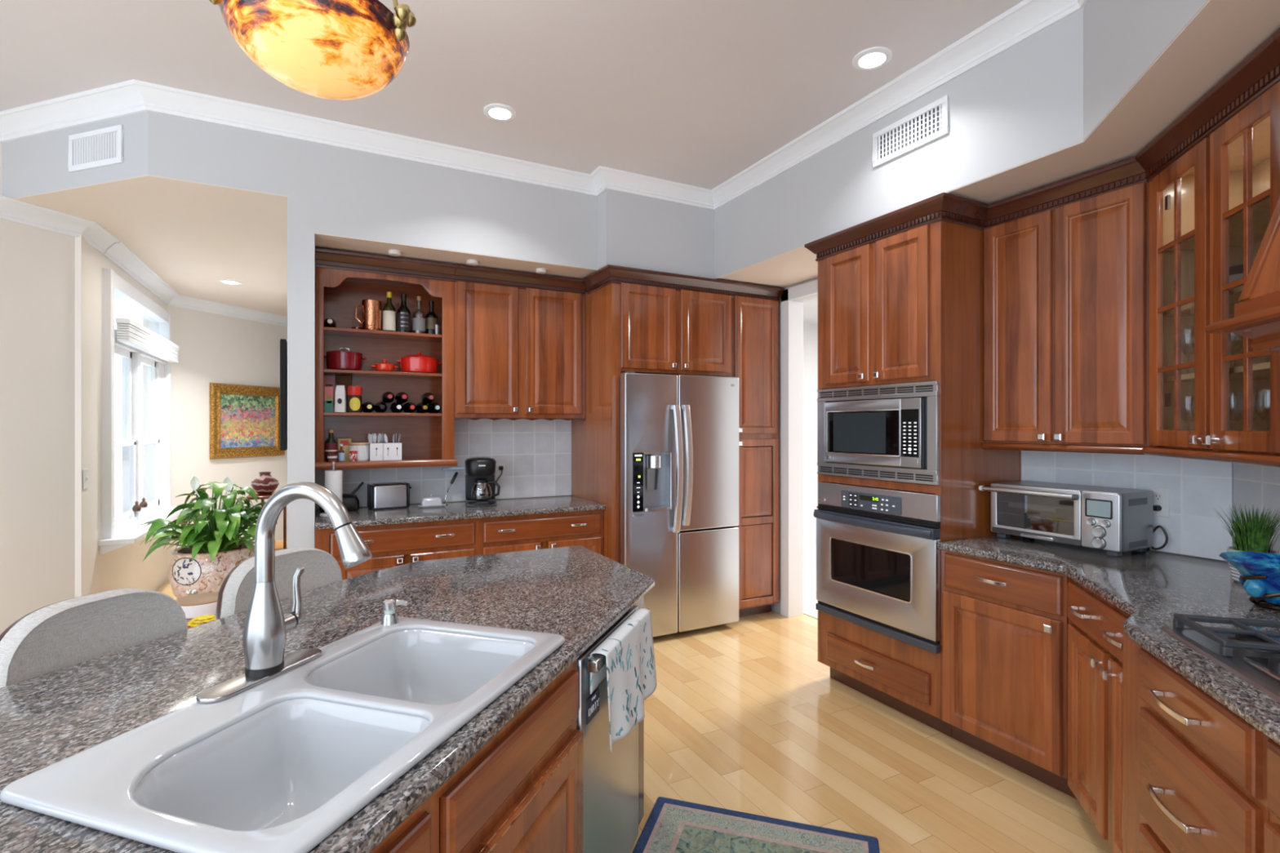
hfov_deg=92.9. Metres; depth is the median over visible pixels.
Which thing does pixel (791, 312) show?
trim
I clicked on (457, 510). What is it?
countertop
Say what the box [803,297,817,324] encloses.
wall
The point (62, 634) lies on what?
counter stool
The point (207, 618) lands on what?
flower
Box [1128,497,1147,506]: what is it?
vent
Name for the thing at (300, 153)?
wall pier
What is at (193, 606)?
box
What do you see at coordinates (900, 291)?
tall cabinet
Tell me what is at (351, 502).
saucepan
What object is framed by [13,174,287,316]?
ceiling
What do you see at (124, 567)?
wall
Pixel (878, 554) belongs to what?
wall oven
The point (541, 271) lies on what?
recessed light
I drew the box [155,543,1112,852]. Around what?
floor
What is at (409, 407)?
wine bottle
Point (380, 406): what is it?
wine bottle
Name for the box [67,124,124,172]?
air vent
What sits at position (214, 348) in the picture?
wall
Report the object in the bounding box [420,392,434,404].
wine bottle
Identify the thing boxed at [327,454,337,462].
cup
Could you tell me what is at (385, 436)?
utensil
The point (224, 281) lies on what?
recessed light
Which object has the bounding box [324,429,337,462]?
bottle
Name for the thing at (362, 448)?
canister
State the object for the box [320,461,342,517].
paper towel holder
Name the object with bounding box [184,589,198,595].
glass ornament
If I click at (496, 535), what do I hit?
base cabinet
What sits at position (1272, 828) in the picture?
base cabinet
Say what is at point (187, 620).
side table
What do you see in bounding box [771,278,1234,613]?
wall
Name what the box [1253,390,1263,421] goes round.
wine glass
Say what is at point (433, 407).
wine bottle
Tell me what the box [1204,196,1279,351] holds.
range hood
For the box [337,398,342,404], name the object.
print
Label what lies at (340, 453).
bottle
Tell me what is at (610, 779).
dishwasher
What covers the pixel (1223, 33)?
soffit underside
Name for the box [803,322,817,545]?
wall
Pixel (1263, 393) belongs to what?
wine glass
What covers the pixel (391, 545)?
base cabinet
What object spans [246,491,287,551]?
console table
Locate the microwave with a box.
[817,381,939,485]
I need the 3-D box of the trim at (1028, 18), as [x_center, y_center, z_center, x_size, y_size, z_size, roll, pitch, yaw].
[-0.277,-1.610,1.467,4.170,0.100,6.394,0,0,-28]
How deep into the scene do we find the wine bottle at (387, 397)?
3.92 m
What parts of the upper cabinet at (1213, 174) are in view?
glass door, knob, panel, crown moulding, knob, moulding, frame, panel, glass door, panel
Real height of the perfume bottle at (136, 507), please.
0.205 m
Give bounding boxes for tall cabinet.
[571,264,736,562]
[804,192,1021,737]
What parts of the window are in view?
sash, sash, sill, sash, sash, panel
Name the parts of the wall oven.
display panel, handle, trim, control panel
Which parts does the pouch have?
red panel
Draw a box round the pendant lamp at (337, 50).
[208,0,416,100]
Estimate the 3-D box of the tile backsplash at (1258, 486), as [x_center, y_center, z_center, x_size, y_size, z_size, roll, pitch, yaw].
[1.939,-0.111,1.172,0.008,1.279,2.495,0,0,17]
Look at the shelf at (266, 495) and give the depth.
4.41 m
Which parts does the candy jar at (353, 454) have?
lid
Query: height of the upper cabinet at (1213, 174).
1.160 m
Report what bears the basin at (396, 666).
in the sink at (279, 764)
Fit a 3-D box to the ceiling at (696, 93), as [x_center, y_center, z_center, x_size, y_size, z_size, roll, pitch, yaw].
[-0.938,-1.710,3.516,7.400,0.100,9.900,0,0,-28]
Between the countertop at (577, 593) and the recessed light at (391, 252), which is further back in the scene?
the recessed light at (391, 252)
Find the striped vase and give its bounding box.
[250,471,279,494]
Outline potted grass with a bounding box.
[1214,503,1279,582]
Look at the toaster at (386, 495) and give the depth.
3.88 m
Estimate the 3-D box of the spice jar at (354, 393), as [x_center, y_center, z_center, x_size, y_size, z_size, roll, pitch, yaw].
[-1.776,-0.165,3.788,0.084,0.163,0.084,0,0,-28]
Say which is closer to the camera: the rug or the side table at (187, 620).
the rug
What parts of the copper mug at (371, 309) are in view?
handle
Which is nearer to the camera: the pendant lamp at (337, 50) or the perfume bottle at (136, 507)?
the pendant lamp at (337, 50)
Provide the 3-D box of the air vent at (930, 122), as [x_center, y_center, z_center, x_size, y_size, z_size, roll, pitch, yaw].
[1.297,-1.413,2.942,0.012,0.175,0.426,0,0,-28]
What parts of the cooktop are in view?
burner, control knob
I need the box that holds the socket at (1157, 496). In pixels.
[1154,493,1163,500]
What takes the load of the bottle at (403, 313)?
on the open shelf unit at (344, 279)
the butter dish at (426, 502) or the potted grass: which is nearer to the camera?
the potted grass
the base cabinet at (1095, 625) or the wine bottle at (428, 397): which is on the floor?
the base cabinet at (1095, 625)
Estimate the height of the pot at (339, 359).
0.149 m
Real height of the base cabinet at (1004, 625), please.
0.885 m
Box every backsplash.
[315,417,571,509]
[1021,450,1232,560]
[1234,462,1279,554]
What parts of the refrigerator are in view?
control panel, maker plate, door, handle, handle, door, freezer drawer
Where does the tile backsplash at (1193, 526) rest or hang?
attached to the wall at (775, 606)
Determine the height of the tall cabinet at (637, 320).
2.498 m
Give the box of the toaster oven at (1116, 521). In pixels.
[978,480,1153,556]
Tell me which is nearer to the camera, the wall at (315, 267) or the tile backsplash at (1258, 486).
the tile backsplash at (1258, 486)
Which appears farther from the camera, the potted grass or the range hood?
the potted grass
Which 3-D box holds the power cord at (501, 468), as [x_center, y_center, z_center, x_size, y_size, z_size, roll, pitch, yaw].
[-1.009,0.417,4.347,0.022,0.217,0.075,0,0,36]
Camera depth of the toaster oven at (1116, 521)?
2.58 m
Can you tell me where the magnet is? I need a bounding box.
[586,687,599,724]
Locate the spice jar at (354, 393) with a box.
[346,386,362,412]
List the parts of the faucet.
deck plate, lever, spout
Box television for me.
[280,338,287,450]
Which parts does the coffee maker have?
carafe lid, carafe handle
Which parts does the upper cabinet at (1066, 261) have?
door, knob, knob, moulding, crown moulding, door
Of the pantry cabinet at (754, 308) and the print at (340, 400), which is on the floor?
the pantry cabinet at (754, 308)
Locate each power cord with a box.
[493,468,502,498]
[1146,524,1168,553]
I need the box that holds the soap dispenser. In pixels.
[381,598,408,625]
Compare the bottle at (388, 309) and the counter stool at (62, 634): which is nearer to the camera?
the counter stool at (62, 634)
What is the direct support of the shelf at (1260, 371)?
attached to the upper cabinet at (1213, 174)
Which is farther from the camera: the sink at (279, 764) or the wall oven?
the wall oven
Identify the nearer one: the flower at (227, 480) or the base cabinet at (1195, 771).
the base cabinet at (1195, 771)
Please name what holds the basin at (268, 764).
in the sink at (279, 764)
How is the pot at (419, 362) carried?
on the open shelf unit at (344, 279)
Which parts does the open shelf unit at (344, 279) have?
shelf, shelf, shelf, panel, panel, crown moulding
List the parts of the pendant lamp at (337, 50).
hanging rod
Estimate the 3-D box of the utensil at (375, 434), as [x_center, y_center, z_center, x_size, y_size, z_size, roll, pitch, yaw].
[-1.678,0.130,3.853,0.020,0.165,0.004,-1,-1,-3]
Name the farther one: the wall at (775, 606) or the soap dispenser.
the wall at (775, 606)
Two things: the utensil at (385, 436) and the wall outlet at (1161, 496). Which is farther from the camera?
the utensil at (385, 436)
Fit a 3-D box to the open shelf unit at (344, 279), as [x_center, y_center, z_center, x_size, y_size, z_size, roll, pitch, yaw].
[-1.627,-0.394,3.906,0.826,1.308,0.334,0,0,-28]
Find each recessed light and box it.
[219,279,242,284]
[388,249,400,256]
[466,259,478,266]
[483,103,516,121]
[536,268,546,274]
[852,46,892,71]
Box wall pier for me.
[287,137,315,548]
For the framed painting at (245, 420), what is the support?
attached to the wall at (214, 348)
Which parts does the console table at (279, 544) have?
gallery post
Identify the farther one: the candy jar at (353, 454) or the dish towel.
the candy jar at (353, 454)
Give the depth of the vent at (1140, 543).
2.49 m
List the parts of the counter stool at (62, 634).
frame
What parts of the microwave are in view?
door, trim rail, trim rail, control panel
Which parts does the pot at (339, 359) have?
pot, lid, lid handle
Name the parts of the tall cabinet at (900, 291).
door, knob, pull, knob, drawer, frame, crown moulding, door, panel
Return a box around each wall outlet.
[495,463,505,479]
[1147,487,1169,517]
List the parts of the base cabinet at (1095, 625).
pull, door, knob, drawer, frame, knob, pull, door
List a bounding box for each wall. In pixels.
[0,142,75,634]
[75,235,166,597]
[142,305,287,579]
[314,0,1208,279]
[315,266,586,516]
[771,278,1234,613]
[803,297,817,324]
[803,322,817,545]
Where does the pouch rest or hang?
on the open shelf unit at (344, 279)
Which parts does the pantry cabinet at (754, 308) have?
door, door, crown moulding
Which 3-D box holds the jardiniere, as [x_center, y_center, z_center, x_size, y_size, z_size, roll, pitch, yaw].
[-2.799,1.129,4.020,0.500,0.662,0.500,0,0,-28]
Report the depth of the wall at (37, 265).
3.50 m
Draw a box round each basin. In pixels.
[134,698,429,831]
[306,629,534,704]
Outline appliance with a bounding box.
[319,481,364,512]
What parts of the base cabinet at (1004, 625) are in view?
pull, door, drawer, knob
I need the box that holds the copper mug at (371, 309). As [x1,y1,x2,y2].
[355,299,382,330]
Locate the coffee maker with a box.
[464,457,500,506]
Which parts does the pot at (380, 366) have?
lid, pot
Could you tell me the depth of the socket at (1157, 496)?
2.57 m
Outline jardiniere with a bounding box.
[168,540,254,599]
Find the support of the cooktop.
in the countertop at (1153, 587)
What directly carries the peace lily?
in the jardiniere
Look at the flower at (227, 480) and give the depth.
4.07 m
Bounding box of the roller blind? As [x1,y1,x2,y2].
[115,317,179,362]
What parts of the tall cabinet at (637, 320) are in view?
panel, door, crown moulding, frame, door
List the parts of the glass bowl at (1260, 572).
glass knob, glass knob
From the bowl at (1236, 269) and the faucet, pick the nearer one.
the faucet
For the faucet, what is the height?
0.402 m
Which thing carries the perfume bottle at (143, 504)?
on the window
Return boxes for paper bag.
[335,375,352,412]
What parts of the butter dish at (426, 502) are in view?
plate, lid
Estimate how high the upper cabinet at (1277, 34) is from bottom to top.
0.298 m
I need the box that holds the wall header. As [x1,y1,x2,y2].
[1,111,287,198]
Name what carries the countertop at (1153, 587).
on the base cabinet at (1272, 828)
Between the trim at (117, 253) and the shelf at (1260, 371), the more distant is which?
the trim at (117, 253)
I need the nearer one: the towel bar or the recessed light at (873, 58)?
the recessed light at (873, 58)
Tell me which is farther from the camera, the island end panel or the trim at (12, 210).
the trim at (12, 210)
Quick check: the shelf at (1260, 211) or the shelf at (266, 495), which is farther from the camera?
the shelf at (266, 495)
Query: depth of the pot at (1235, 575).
2.05 m
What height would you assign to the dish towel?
0.262 m
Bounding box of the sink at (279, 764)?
[0,616,564,852]
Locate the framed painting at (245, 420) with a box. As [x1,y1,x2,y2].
[209,382,284,459]
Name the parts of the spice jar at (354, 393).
lid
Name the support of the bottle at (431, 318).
on the open shelf unit at (344, 279)
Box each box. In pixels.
[175,591,218,618]
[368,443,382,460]
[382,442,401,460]
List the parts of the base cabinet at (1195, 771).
drawer, pull, pull, drawer, drawer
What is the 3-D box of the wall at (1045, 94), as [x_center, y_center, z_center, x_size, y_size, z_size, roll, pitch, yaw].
[0.667,-1.362,1.588,3.644,0.596,6.586,0,0,-28]
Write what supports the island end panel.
on the floor
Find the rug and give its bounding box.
[631,796,879,852]
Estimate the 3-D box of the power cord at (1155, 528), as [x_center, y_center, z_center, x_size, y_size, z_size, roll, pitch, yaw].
[2.145,0.437,2.547,0.065,0.186,0.090,0,0,-28]
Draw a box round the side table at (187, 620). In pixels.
[186,614,215,628]
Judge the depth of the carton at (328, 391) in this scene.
3.69 m
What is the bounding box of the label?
[347,395,361,412]
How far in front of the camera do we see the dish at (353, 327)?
3.85 m
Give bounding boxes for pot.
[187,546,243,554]
[323,346,367,370]
[370,359,398,371]
[395,351,441,373]
[1226,546,1279,582]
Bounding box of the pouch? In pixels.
[337,438,351,460]
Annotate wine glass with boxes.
[1235,392,1265,419]
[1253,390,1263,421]
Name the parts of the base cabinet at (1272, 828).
door, drawer, frame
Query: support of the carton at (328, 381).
on the open shelf unit at (344, 279)
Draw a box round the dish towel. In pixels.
[590,608,657,751]
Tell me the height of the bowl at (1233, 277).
0.050 m
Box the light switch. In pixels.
[83,469,88,488]
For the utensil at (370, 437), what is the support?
in the utensil holder at (375, 450)
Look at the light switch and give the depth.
3.73 m
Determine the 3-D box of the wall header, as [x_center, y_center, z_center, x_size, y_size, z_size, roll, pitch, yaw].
[-2.733,-1.452,3.233,1.644,0.416,0.407,0,0,3]
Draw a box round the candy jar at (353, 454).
[349,450,357,461]
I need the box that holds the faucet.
[195,481,372,703]
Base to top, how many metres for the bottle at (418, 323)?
0.252 m
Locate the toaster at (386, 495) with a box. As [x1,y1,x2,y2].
[367,482,411,510]
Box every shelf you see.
[246,491,275,499]
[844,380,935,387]
[1163,284,1243,316]
[1163,361,1270,382]
[1164,196,1270,252]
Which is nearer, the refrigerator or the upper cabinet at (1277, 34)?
the upper cabinet at (1277, 34)
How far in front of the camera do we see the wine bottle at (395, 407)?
3.94 m
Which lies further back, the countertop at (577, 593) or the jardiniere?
the jardiniere
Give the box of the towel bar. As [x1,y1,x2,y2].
[441,466,465,471]
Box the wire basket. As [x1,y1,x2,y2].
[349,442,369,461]
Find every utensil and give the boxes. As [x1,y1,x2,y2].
[368,434,372,444]
[373,433,376,443]
[383,434,387,443]
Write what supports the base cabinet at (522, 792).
on the floor
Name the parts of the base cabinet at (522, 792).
false drawer, panel, false drawer, door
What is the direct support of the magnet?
attached to the dishwasher
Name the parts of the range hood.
moulding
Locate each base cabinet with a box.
[315,518,478,579]
[369,658,582,852]
[478,509,603,555]
[941,549,1076,799]
[1067,576,1129,852]
[1122,626,1269,852]
[1264,737,1279,852]
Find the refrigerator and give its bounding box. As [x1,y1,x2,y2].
[618,371,738,636]
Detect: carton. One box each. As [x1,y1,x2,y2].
[323,376,334,412]
[324,386,333,412]
[334,385,346,412]
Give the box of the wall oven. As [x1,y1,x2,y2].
[813,481,940,653]
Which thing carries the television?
attached to the wall pier
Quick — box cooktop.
[1160,613,1279,702]
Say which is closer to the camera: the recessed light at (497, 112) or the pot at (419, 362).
the recessed light at (497, 112)
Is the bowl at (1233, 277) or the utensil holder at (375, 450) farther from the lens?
the utensil holder at (375, 450)
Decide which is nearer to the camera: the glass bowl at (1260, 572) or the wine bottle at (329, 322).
the glass bowl at (1260, 572)
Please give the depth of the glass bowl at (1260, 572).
1.76 m
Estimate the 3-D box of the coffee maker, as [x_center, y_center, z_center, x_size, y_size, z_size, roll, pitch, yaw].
[-1.065,0.372,4.108,0.217,0.314,0.235,0,0,-20]
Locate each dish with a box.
[351,326,362,328]
[417,493,445,507]
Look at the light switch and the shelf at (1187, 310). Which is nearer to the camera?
the shelf at (1187, 310)
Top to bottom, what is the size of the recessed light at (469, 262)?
0.023 m
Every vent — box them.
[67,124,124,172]
[871,94,949,168]
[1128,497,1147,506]
[1128,539,1147,548]
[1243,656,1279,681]
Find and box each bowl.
[1218,551,1279,611]
[1229,262,1253,275]
[1229,273,1243,282]
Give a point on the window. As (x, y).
(115, 533)
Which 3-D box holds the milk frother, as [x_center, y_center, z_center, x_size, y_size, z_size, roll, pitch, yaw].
[-1.299,0.424,4.159,0.047,0.211,0.162,0,0,22]
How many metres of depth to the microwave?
3.06 m
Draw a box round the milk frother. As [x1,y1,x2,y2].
[442,471,457,504]
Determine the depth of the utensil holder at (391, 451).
3.86 m
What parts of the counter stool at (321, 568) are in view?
frame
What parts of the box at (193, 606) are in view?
lid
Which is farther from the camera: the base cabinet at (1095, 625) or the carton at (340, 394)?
the carton at (340, 394)
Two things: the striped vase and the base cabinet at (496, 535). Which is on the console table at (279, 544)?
the striped vase
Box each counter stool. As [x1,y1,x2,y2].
[0,588,187,688]
[215,546,342,619]
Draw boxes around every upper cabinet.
[453,264,586,420]
[982,155,1149,454]
[1135,34,1279,466]
[1273,28,1279,42]
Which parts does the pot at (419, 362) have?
pot, lid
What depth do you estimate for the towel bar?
4.17 m
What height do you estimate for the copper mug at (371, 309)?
0.192 m
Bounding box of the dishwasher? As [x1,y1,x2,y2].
[577,605,649,852]
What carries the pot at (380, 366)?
on the open shelf unit at (344, 279)
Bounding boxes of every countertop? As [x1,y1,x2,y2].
[0,545,654,852]
[315,495,605,529]
[937,534,1279,745]
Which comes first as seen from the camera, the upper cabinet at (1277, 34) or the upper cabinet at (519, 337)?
the upper cabinet at (1277, 34)
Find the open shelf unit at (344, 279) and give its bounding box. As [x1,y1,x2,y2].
[315,247,457,470]
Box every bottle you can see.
[125,500,147,529]
[133,497,153,524]
[323,318,336,327]
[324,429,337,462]
[337,444,344,461]
[361,401,374,412]
[373,401,386,413]
[381,391,394,403]
[382,291,395,331]
[389,401,403,413]
[394,391,408,403]
[396,293,410,332]
[402,402,416,413]
[412,296,425,333]
[415,402,428,413]
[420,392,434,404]
[425,301,438,334]
[427,402,439,413]
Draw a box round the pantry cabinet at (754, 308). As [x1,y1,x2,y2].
[731,281,785,617]
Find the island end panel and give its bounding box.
[634,595,644,826]
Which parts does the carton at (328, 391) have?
printed panel, printed panel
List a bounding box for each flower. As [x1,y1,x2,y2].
[186,614,215,626]
[190,475,209,529]
[221,476,231,509]
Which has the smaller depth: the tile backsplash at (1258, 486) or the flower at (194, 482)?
the tile backsplash at (1258, 486)
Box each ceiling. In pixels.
[0,0,1023,189]
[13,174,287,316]
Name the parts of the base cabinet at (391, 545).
pull, door, frame, knob, drawer, knob, door, pull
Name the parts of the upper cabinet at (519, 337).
door, knob, crown moulding, door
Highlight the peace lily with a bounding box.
[139,475,277,561]
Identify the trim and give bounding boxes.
[0,0,1088,210]
[0,195,119,253]
[102,241,287,327]
[780,280,817,617]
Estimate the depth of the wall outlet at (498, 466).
4.40 m
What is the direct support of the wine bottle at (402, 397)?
on the wine bottle at (395, 407)
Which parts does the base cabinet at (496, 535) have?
pull, door, knob, drawer, door, pull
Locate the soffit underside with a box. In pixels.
[314,0,1279,289]
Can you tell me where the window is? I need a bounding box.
[97,267,188,555]
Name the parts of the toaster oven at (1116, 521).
handle, frame, control panel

